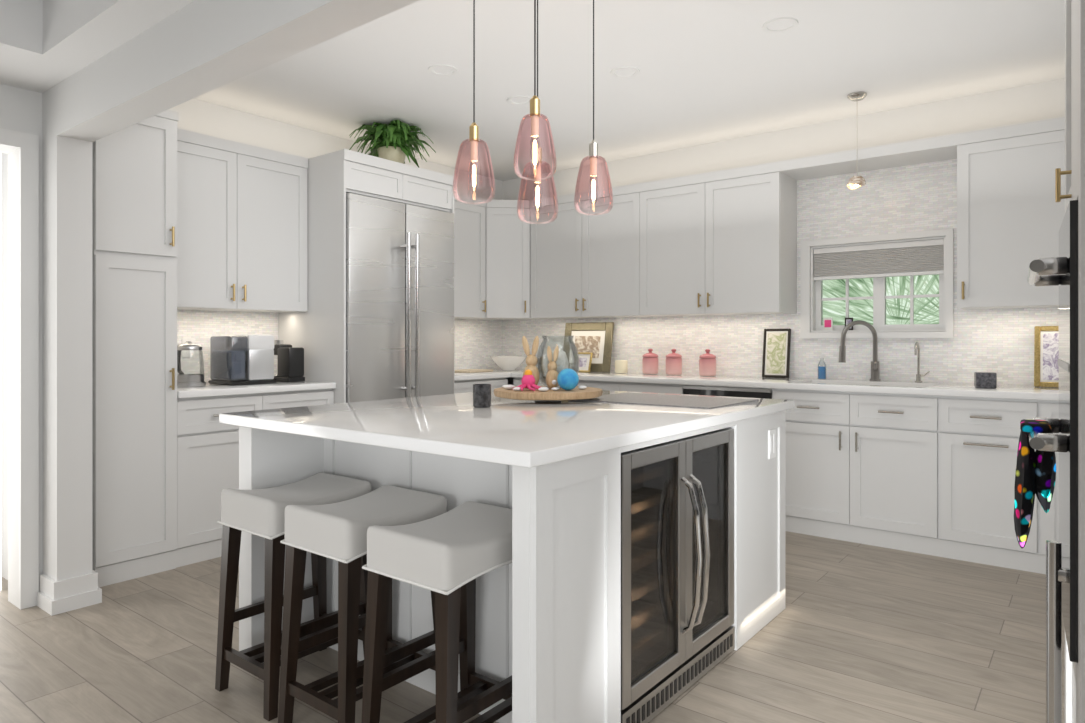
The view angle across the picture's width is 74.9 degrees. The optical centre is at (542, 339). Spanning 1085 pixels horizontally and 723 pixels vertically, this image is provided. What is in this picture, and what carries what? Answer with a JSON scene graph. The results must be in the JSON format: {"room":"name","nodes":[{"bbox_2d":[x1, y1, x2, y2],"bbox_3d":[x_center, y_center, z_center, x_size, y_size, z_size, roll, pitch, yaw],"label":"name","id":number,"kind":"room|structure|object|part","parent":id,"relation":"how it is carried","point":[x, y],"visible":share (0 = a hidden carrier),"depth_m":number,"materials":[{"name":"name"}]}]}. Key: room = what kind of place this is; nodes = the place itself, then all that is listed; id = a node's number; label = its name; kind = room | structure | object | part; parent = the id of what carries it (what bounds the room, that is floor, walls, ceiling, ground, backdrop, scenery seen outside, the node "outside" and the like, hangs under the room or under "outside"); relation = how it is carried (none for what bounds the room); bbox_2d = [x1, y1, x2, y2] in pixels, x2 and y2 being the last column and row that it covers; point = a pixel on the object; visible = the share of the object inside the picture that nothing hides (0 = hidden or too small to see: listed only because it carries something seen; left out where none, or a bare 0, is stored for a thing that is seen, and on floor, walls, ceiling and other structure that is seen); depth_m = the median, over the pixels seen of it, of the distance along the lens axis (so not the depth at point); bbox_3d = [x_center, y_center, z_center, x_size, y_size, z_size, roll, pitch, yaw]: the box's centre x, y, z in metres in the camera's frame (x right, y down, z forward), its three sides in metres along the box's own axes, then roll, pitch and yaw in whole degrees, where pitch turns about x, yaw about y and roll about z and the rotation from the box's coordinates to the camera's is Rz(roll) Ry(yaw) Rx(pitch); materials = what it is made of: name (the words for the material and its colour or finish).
{"room":"kitchen","nodes":[
{"label":"kitchen","id":0,"kind":"room"},
{"bbox_2d":[0,84,41,609],"bbox_3d":[-3.880,-0.189,1.194,0.170,2.735,5.142,0,0,38],"label":"door frame","id":1,"kind":"structure","parent":0,"point":[21,127],"depth_m":3.13,"materials":[{"name":"white paint"}]},
{"bbox_2d":[0,0,194,92],"bbox_3d":[-0.399,-1.331,-1.530,8.710,0.450,5.142,0,0,38],"label":"ceiling","id":2,"kind":"structure","parent":0,"point":[45,45],"depth_m":2.67,"materials":[{"name":"white paint"}]},
{"bbox_2d":[1,0,418,615],"bbox_3d":[0.931,-0.201,0.810,9.500,2.760,0.240,0,0,38],"label":"wall","id":3,"kind":"structure","parent":0,"point":[195,48],"depth_m":3.08,"materials":[{"name":"white paint"}]},
{"bbox_2d":[168,99,502,381],"bbox_3d":[-1.575,-0.151,5.193,0.150,2.660,3.719,0,0,38],"label":"wall","id":4,"kind":"structure","parent":0,"point":[478,343],"depth_m":4.74,"materials":[{"name":"white paint"}]},
{"bbox_2d":[182,338,194,356],"bbox_3d":[-2.158,0.046,4.319,0.007,0.115,0.075,0,0,38],"label":"outlet","id":5,"kind":"object","parent":4,"relation":"attached to","point":[192,340],"visible":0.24,"depth_m":4.32,"materials":[{"name":"white plastic"}]},
{"bbox_2d":[175,128,307,312],"bbox_3d":[-1.933,-0.678,4.301,0.378,0.989,0.955,0,0,38],"label":"wall cabinet","id":6,"kind":"object","parent":4,"relation":"attached to","point":[241,227],"visible":0.79,"depth_m":4.22,"materials":[{"name":"white paint"}]},
{"bbox_2d":[455,193,485,318],"bbox_3d":[-0.821,-0.678,5.722,0.378,0.989,0.732,0,0,38],"label":"upper cabinet","id":7,"kind":"object","parent":4,"relation":"attached to","point":[470,301],"visible":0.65,"depth_m":5.78,"materials":[{"name":"white paint"}]},
{"bbox_2d":[463,199,540,319],"bbox_3d":[-0.318,-0.678,6.182,0.606,0.989,0.606,0,0,38],"label":"uppers corner mounted","id":8,"kind":"object","parent":4,"relation":"attached to","point":[507,263],"visible":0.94,"depth_m":5.95,"materials":[{"name":"white paint"}]},
{"bbox_2d":[0,531,1064,722],"bbox_3d":[0.376,1.204,1.075,11.000,0.050,10.200,0,0,38],"label":"floor","id":9,"kind":"structure","parent":0,"point":[852,632],"depth_m":2.64,"materials":[{"name":"brown wood"}]},
{"bbox_2d":[0,153,0,589],"bbox_3d":[-2.913,0.079,2.875,0.001,2.200,1.180,0,0,38],"label":"doorway","id":10,"kind":"structure","parent":9,"relation":"on","point":[0,371],"depth_m":3.34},
{"bbox_2d":[93,110,178,586],"bbox_3d":[-2.232,0.003,3.685,0.668,2.352,0.388,0,0,38],"label":"pantry","id":11,"kind":"object","parent":9,"relation":"on","point":[134,352],"visible":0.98,"depth_m":3.50,"materials":[{"name":"white paint"}]},
{"bbox_2d":[175,381,335,567],"bbox_3d":[-1.823,0.722,4.215,0.658,0.915,0.955,0,0,38],"label":"base cabinet","id":12,"kind":"object","parent":9,"relation":"on","point":[207,457],"visible":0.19,"depth_m":3.81,"materials":[{"name":"white paint"}]},
{"bbox_2d":[177,341,205,386],"bbox_3d":[-2.029,0.135,4.043,0.224,0.256,0.176,0,0,38],"label":"kettle","id":13,"kind":"object","parent":12,"relation":"on","point":[190,380],"visible":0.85,"depth_m":3.99,"materials":[{"name":"silver metal"}]},
{"bbox_2d":[208,334,276,385],"bbox_3d":[-1.807,0.116,4.272,0.280,0.295,0.285,0,0,38],"label":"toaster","id":14,"kind":"object","parent":12,"relation":"on","point":[242,359],"visible":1,"depth_m":4.18,"materials":[{"name":"silver plastic"}]},
{"bbox_2d":[274,340,304,381],"bbox_3d":[-1.647,0.132,4.525,0.280,0.262,0.120,0,0,38],"label":"appliance","id":15,"kind":"object","parent":12,"relation":"on","point":[290,358],"visible":0.9,"depth_m":4.44,"materials":[{"name":"black plastic"}]},
{"bbox_2d":[215,472,371,720],"bbox_3d":[-0.847,0.841,2.457,0.330,0.676,0.420,0,0,38],"label":"stool","id":16,"kind":"object","parent":9,"relation":"on","point":[259,512],"visible":0.73,"depth_m":2.38,"materials":[{"name":"grey fabric"}]},
{"bbox_2d":[278,485,446,722],"bbox_3d":[-0.547,0.841,2.223,0.330,0.676,0.420,0,0,38],"label":"stool","id":17,"kind":"object","parent":9,"relation":"on","point":[337,531],"visible":0.81,"depth_m":2.13,"materials":[{"name":"grey fabric"}]},
{"bbox_2d":[279,149,454,403],"bbox_3d":[-1.207,0.003,4.949,0.724,2.353,0.956,0,0,38],"label":"enclosure","id":18,"kind":"object","parent":9,"relation":"on","point":[316,330],"visible":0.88,"depth_m":4.51,"materials":[{"name":"white paint"}]},
{"bbox_2d":[349,120,435,166],"bbox_3d":[-1.046,-1.321,4.927,0.580,0.293,0.597,0,0,38],"label":"fern plant","id":19,"kind":"object","parent":18,"relation":"on","point":[395,140],"visible":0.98,"depth_m":4.85,"materials":[{"name":"green plant"}]},
{"bbox_2d":[346,193,453,402],"bbox_3d":[-1.157,0.134,4.908,0.800,2.090,0.908,0,0,38],"label":"refrigerator","id":20,"kind":"object","parent":9,"relation":"on","point":[399,300],"visible":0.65,"depth_m":4.64,"materials":[{"name":"silver metal"}]},
{"bbox_2d":[361,501,511,722],"bbox_3d":[-0.236,0.841,1.979,0.330,0.676,0.420,0,0,38],"label":"stool","id":21,"kind":"object","parent":9,"relation":"on","point":[450,557],"visible":0.83,"depth_m":1.90,"materials":[{"name":"grey fabric"}]},
{"bbox_2d":[455,376,510,393],"bbox_3d":[-0.737,0.741,5.632,0.622,0.878,0.694,0,0,38],"label":"base cabinet","id":22,"kind":"object","parent":9,"relation":"on","point":[461,386],"depth_m":5.39,"materials":[{"name":"white paint"}]},
{"bbox_2d":[455,368,545,379],"bbox_3d":[-0.528,0.283,5.879,0.647,0.038,1.341,0,0,38],"label":"countertop","id":23,"kind":"structure","parent":22,"relation":"on","point":[497,374],"depth_m":5.57,"materials":[{"name":"white stone"}]},
{"bbox_2d":[455,369,492,372],"bbox_3d":[-0.597,0.255,5.834,0.240,0.016,0.340,0,0,30],"label":"cutting board","id":24,"kind":"object","parent":23,"relation":"on","point":[471,370],"visible":0.79,"depth_m":5.72,"materials":[{"name":"beige wood"}]},
{"bbox_2d":[490,356,526,369],"bbox_3d":[-0.295,0.203,6.171,0.326,0.120,0.326,0,0,38],"label":"decorative bowl","id":25,"kind":"object","parent":23,"relation":"on","point":[508,362],"visible":1,"depth_m":6.08,"materials":[{"name":"white ceramic"}]},
{"bbox_2d":[239,410,784,722],"bbox_3d":[-0.019,0.741,2.841,1.380,0.878,1.757,0,0,38],"label":"kitchen island","id":26,"kind":"object","parent":9,"relation":"on","point":[548,614],"depth_m":2.20,"materials":[{"name":"white paint"}]},
{"bbox_2d":[219,390,793,469],"bbox_3d":[-0.028,0.283,2.830,1.440,0.038,1.847,0,0,38],"label":"island countertop","id":27,"kind":"structure","parent":26,"relation":"on","point":[521,434],"depth_m":2.29,"materials":[{"name":"white stone"}]},
{"bbox_2d":[473,384,490,407],"bbox_3d":[-0.238,0.219,2.788,0.072,0.088,0.072,0,0,38],"label":"mug","id":28,"kind":"object","parent":27,"relation":"on","point":[481,395],"visible":1,"depth_m":2.76,"materials":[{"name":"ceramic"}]},
{"bbox_2d":[494,336,602,400],"bbox_3d":[0.025,0.122,3.134,0.485,0.282,0.485,0,0,38],"label":"centerpiece","id":29,"kind":"object","parent":27,"relation":"on","point":[560,380],"visible":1,"depth_m":3.10,"materials":[{"name":"brown wood"}]},
{"bbox_2d":[583,391,758,409],"bbox_3d":[0.530,0.262,3.112,0.670,0.004,0.500,0,0,38],"label":"cooktop","id":30,"kind":"object","parent":27,"relation":"in","point":[619,396],"depth_m":3.09,"materials":[{"name":"white"}]},
{"bbox_2d":[621,428,734,722],"bbox_3d":[0.282,0.750,2.514,0.641,0.833,0.802,0,0,38],"label":"wine cooler","id":31,"kind":"object","parent":26,"relation":"in","point":[677,571],"visible":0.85,"depth_m":2.30,"materials":[{"name":"silver metal"}]},
{"bbox_2d":[511,371,1058,573],"bbox_3d":[1.408,0.722,4.785,3.748,0.915,0.678,0,0,38],"label":"base cabinet","id":32,"kind":"object","parent":9,"relation":"on","point":[927,468],"visible":0.44,"depth_m":3.96,"materials":[{"name":"white paint"}]},
{"bbox_2d":[578,352,592,371],"bbox_3d":[0.335,0.186,5.876,0.165,0.164,0.059,0,0,38],"label":"photo","id":33,"kind":"object","parent":32,"relation":"on","point":[585,361],"visible":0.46,"depth_m":5.86,"materials":[{"name":"gold metal"}]},
{"bbox_2d":[563,322,613,371],"bbox_3d":[0.375,0.060,5.949,0.485,0.412,0.085,0,0,38],"label":"frame","id":34,"kind":"object","parent":32,"relation":"on","point":[595,339],"visible":0.6,"depth_m":5.90,"materials":[{"name":"gold metal"}]},
{"bbox_2d":[615,360,627,372],"bbox_3d":[0.629,0.213,5.651,0.100,0.100,0.100,0,0,38],"label":"candle","id":35,"kind":"object","parent":32,"relation":"on","point":[621,366],"visible":1,"depth_m":5.61,"materials":[{"name":"beige wax"}]},
{"bbox_2d":[642,349,657,373],"bbox_3d":[0.838,0.165,5.501,0.124,0.196,0.124,0,0,38],"label":"canister","id":36,"kind":"object","parent":32,"relation":"on","point":[650,362],"visible":1,"depth_m":5.45,"materials":[{"name":"pink ceramic"}]},
{"bbox_2d":[666,349,681,374],"bbox_3d":[0.997,0.165,5.376,0.124,0.196,0.124,0,0,38],"label":"canister","id":37,"kind":"object","parent":32,"relation":"on","point":[673,363],"visible":0.98,"depth_m":5.33,"materials":[{"name":"pink ceramic"}]},
{"bbox_2d":[699,349,715,375],"bbox_3d":[1.214,0.165,5.206,0.124,0.196,0.124,0,0,38],"label":"canister","id":38,"kind":"object","parent":32,"relation":"on","point":[707,363],"visible":1,"depth_m":5.16,"materials":[{"name":"pink ceramic"}]},
{"bbox_2d":[762,329,790,377],"bbox_3d":[1.644,0.093,4.980,0.188,0.344,0.063,0,0,38],"label":"print","id":39,"kind":"object","parent":32,"relation":"on","point":[776,353],"visible":0.96,"depth_m":4.97,"materials":[{"name":"grey paper"}]},
{"bbox_2d":[818,355,825,378],"bbox_3d":[1.867,0.180,4.733,0.054,0.165,0.054,0,0,38],"label":"soap bottle","id":40,"kind":"object","parent":32,"relation":"on","point":[821,372],"visible":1,"depth_m":4.72,"materials":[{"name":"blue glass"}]},
{"bbox_2d":[839,320,880,380],"bbox_3d":[2.024,0.068,4.515,0.205,0.389,0.245,0,0,38],"label":"faucet","id":41,"kind":"object","parent":32,"relation":"on","point":[875,369],"visible":1,"depth_m":4.51,"materials":[{"name":"silver metal"}]},
{"bbox_2d":[914,342,929,382],"bbox_3d":[2.323,0.137,4.348,0.085,0.252,0.119,0,0,38],"label":"filter faucet","id":42,"kind":"object","parent":32,"relation":"on","point":[917,353],"visible":1,"depth_m":4.38,"materials":[{"name":"silver metal"}]},
{"bbox_2d":[974,372,996,388],"bbox_3d":[2.429,0.221,3.887,0.096,0.085,0.096,0,0,26],"label":"box","id":43,"kind":"object","parent":32,"relation":"on","point":[985,379],"visible":1,"depth_m":3.85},
{"bbox_2d":[1034,326,1058,386],"bbox_3d":[2.873,0.094,3.965,0.200,0.344,0.069,0,0,38],"label":"frame","id":44,"kind":"object","parent":32,"relation":"on","point":[1046,355],"visible":0.46,"depth_m":3.99,"materials":[{"name":"gold metal"}]},
{"bbox_2d":[1014,0,1084,722],"bbox_3d":[1.222,0.003,1.192,0.718,2.353,0.764,0,0,34],"label":"tall cabinet","id":45,"kind":"object","parent":9,"relation":"on","point":[1035,473],"visible":1,"depth_m":1.32,"materials":[{"name":"white paint"}]},
{"bbox_2d":[193,0,1064,180],"bbox_3d":[2.152,-1.531,2.370,9.500,0.100,3.870,0,0,38],"label":"ceiling","id":46,"kind":"structure","parent":0,"point":[712,71],"depth_m":3.88,"materials":[{"name":"white paint"}]},
{"bbox_2d":[428,64,457,75],"bbox_3d":[-0.546,-1.493,3.888,0.163,0.036,0.163,0,0,32],"label":"recessed light","id":47,"kind":"object","parent":46,"relation":"in","point":[430,68],"depth_m":3.88,"materials":[{"name":"white paint"}]},
{"bbox_2d":[507,95,530,104],"bbox_3d":[-0.139,-1.493,4.375,0.163,0.036,0.163,0,0,32],"label":"recessed light","id":48,"kind":"object","parent":46,"relation":"in","point":[508,99],"depth_m":4.37,"materials":[{"name":"white paint"}]},
{"bbox_2d":[610,66,639,77],"bbox_3d":[0.456,-1.493,3.917,0.163,0.036,0.163,0,0,29],"label":"recessed light","id":49,"kind":"object","parent":46,"relation":"in","point":[637,70],"depth_m":3.91,"materials":[{"name":"white paint"}]},
{"bbox_2d":[762,17,797,33],"bbox_3d":[1.117,-1.493,3.333,0.163,0.036,0.163,0,0,32],"label":"recessed light","id":50,"kind":"object","parent":46,"relation":"in","point":[795,22],"depth_m":3.33,"materials":[{"name":"white paint"}]},
{"bbox_2d":[847,92,866,188],"bbox_3d":[1.898,-1.200,4.277,0.111,0.561,0.111,0,0,38],"label":"light","id":51,"kind":"object","parent":46,"relation":"hanging from","point":[854,182],"visible":1,"depth_m":4.25,"materials":[{"name":"silver metal"}]},
{"bbox_3d":[-0.024,-1.466,2.532,0.520,0.028,0.520,0,0,38],"label":"light","id":52,"kind":"object","parent":46,"relation":"attached to","visible":0},
{"bbox_2d":[453,0,494,204],"bbox_3d":[-0.247,-0.973,2.560,0.154,0.951,0.154,0,0,38],"label":"pendant","id":53,"kind":"object","parent":52,"relation":"hanging from","point":[455,183],"depth_m":2.56,"materials":[{"name":"pink glass"}]},
{"bbox_3d":[-0.247,-0.995,2.560,0.034,0.909,0.034,0,0,38],"label":"pendant light","id":54,"kind":"part","parent":53,"relation":"part of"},
{"bbox_2d":[514,0,555,179],"bbox_3d":[-0.024,-0.987,2.290,0.139,0.925,0.139,0,0,38],"label":"pendant","id":55,"kind":"object","parent":52,"relation":"hanging from","point":[553,157],"depth_m":2.29,"materials":[{"name":"pink glass"}]},
{"bbox_3d":[-0.024,-1.001,2.290,0.034,0.896,0.034,0,0,38],"label":"pendant light","id":56,"kind":"part","parent":55,"relation":"part of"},
{"bbox_2d":[517,0,557,223],"bbox_3d":[-0.018,-0.942,2.620,0.153,1.014,0.153,0,0,38],"label":"pendant","id":57,"kind":"object","parent":52,"relation":"hanging from","point":[519,203],"depth_m":2.63,"materials":[{"name":"pink glass"}]},
{"bbox_3d":[-0.018,-0.963,2.620,0.034,0.972,0.034,0,0,38],"label":"pendant light","id":58,"kind":"part","parent":57,"relation":"part of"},
{"bbox_2d":[574,0,612,214],"bbox_3d":[0.192,-0.962,2.660,0.146,0.974,0.147,0,0,38],"label":"pendant","id":59,"kind":"object","parent":52,"relation":"hanging from","point":[576,195],"depth_m":2.66,"materials":[{"name":"pink glass"}]},
{"bbox_3d":[0.192,-0.979,2.660,0.034,0.939,0.034,0,0,38],"label":"pendant light","id":60,"kind":"part","parent":59,"relation":"part of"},
{"bbox_2d":[503,78,1064,385],"bbox_3d":[1.665,-0.151,5.114,5.350,2.660,0.150,0,0,38],"label":"wall","id":61,"kind":"structure","parent":0,"point":[922,197],"depth_m":4.71,"materials":[{"name":"white tile"}]},
{"bbox_2d":[530,117,1064,318],"bbox_3d":[1.485,-0.678,4.915,3.788,0.989,0.378,0,0,38],"label":"upper cabinets","id":62,"kind":"object","parent":61,"relation":"attached to","point":[722,242],"visible":0.9,"depth_m":4.82,"materials":[{"name":"white paint"}]},
{"bbox_2d":[800,228,953,337],"bbox_3d":[2.195,-0.346,4.676,0.921,0.670,0.182,0,0,38],"label":"window","id":63,"kind":"structure","parent":61,"relation":"in","point":[881,260],"depth_m":4.64,"materials":[{"name":"white paint"}]},
{"label":"outside","id":64,"kind":"structure","parent":0,"visible":0},
{"bbox_2d":[823,274,938,324],"bbox_3d":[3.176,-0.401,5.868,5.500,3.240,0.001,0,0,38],"label":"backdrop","id":65,"kind":"structure","parent":64,"point":[898,308],"depth_m":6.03,"materials":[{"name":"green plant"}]}
]}

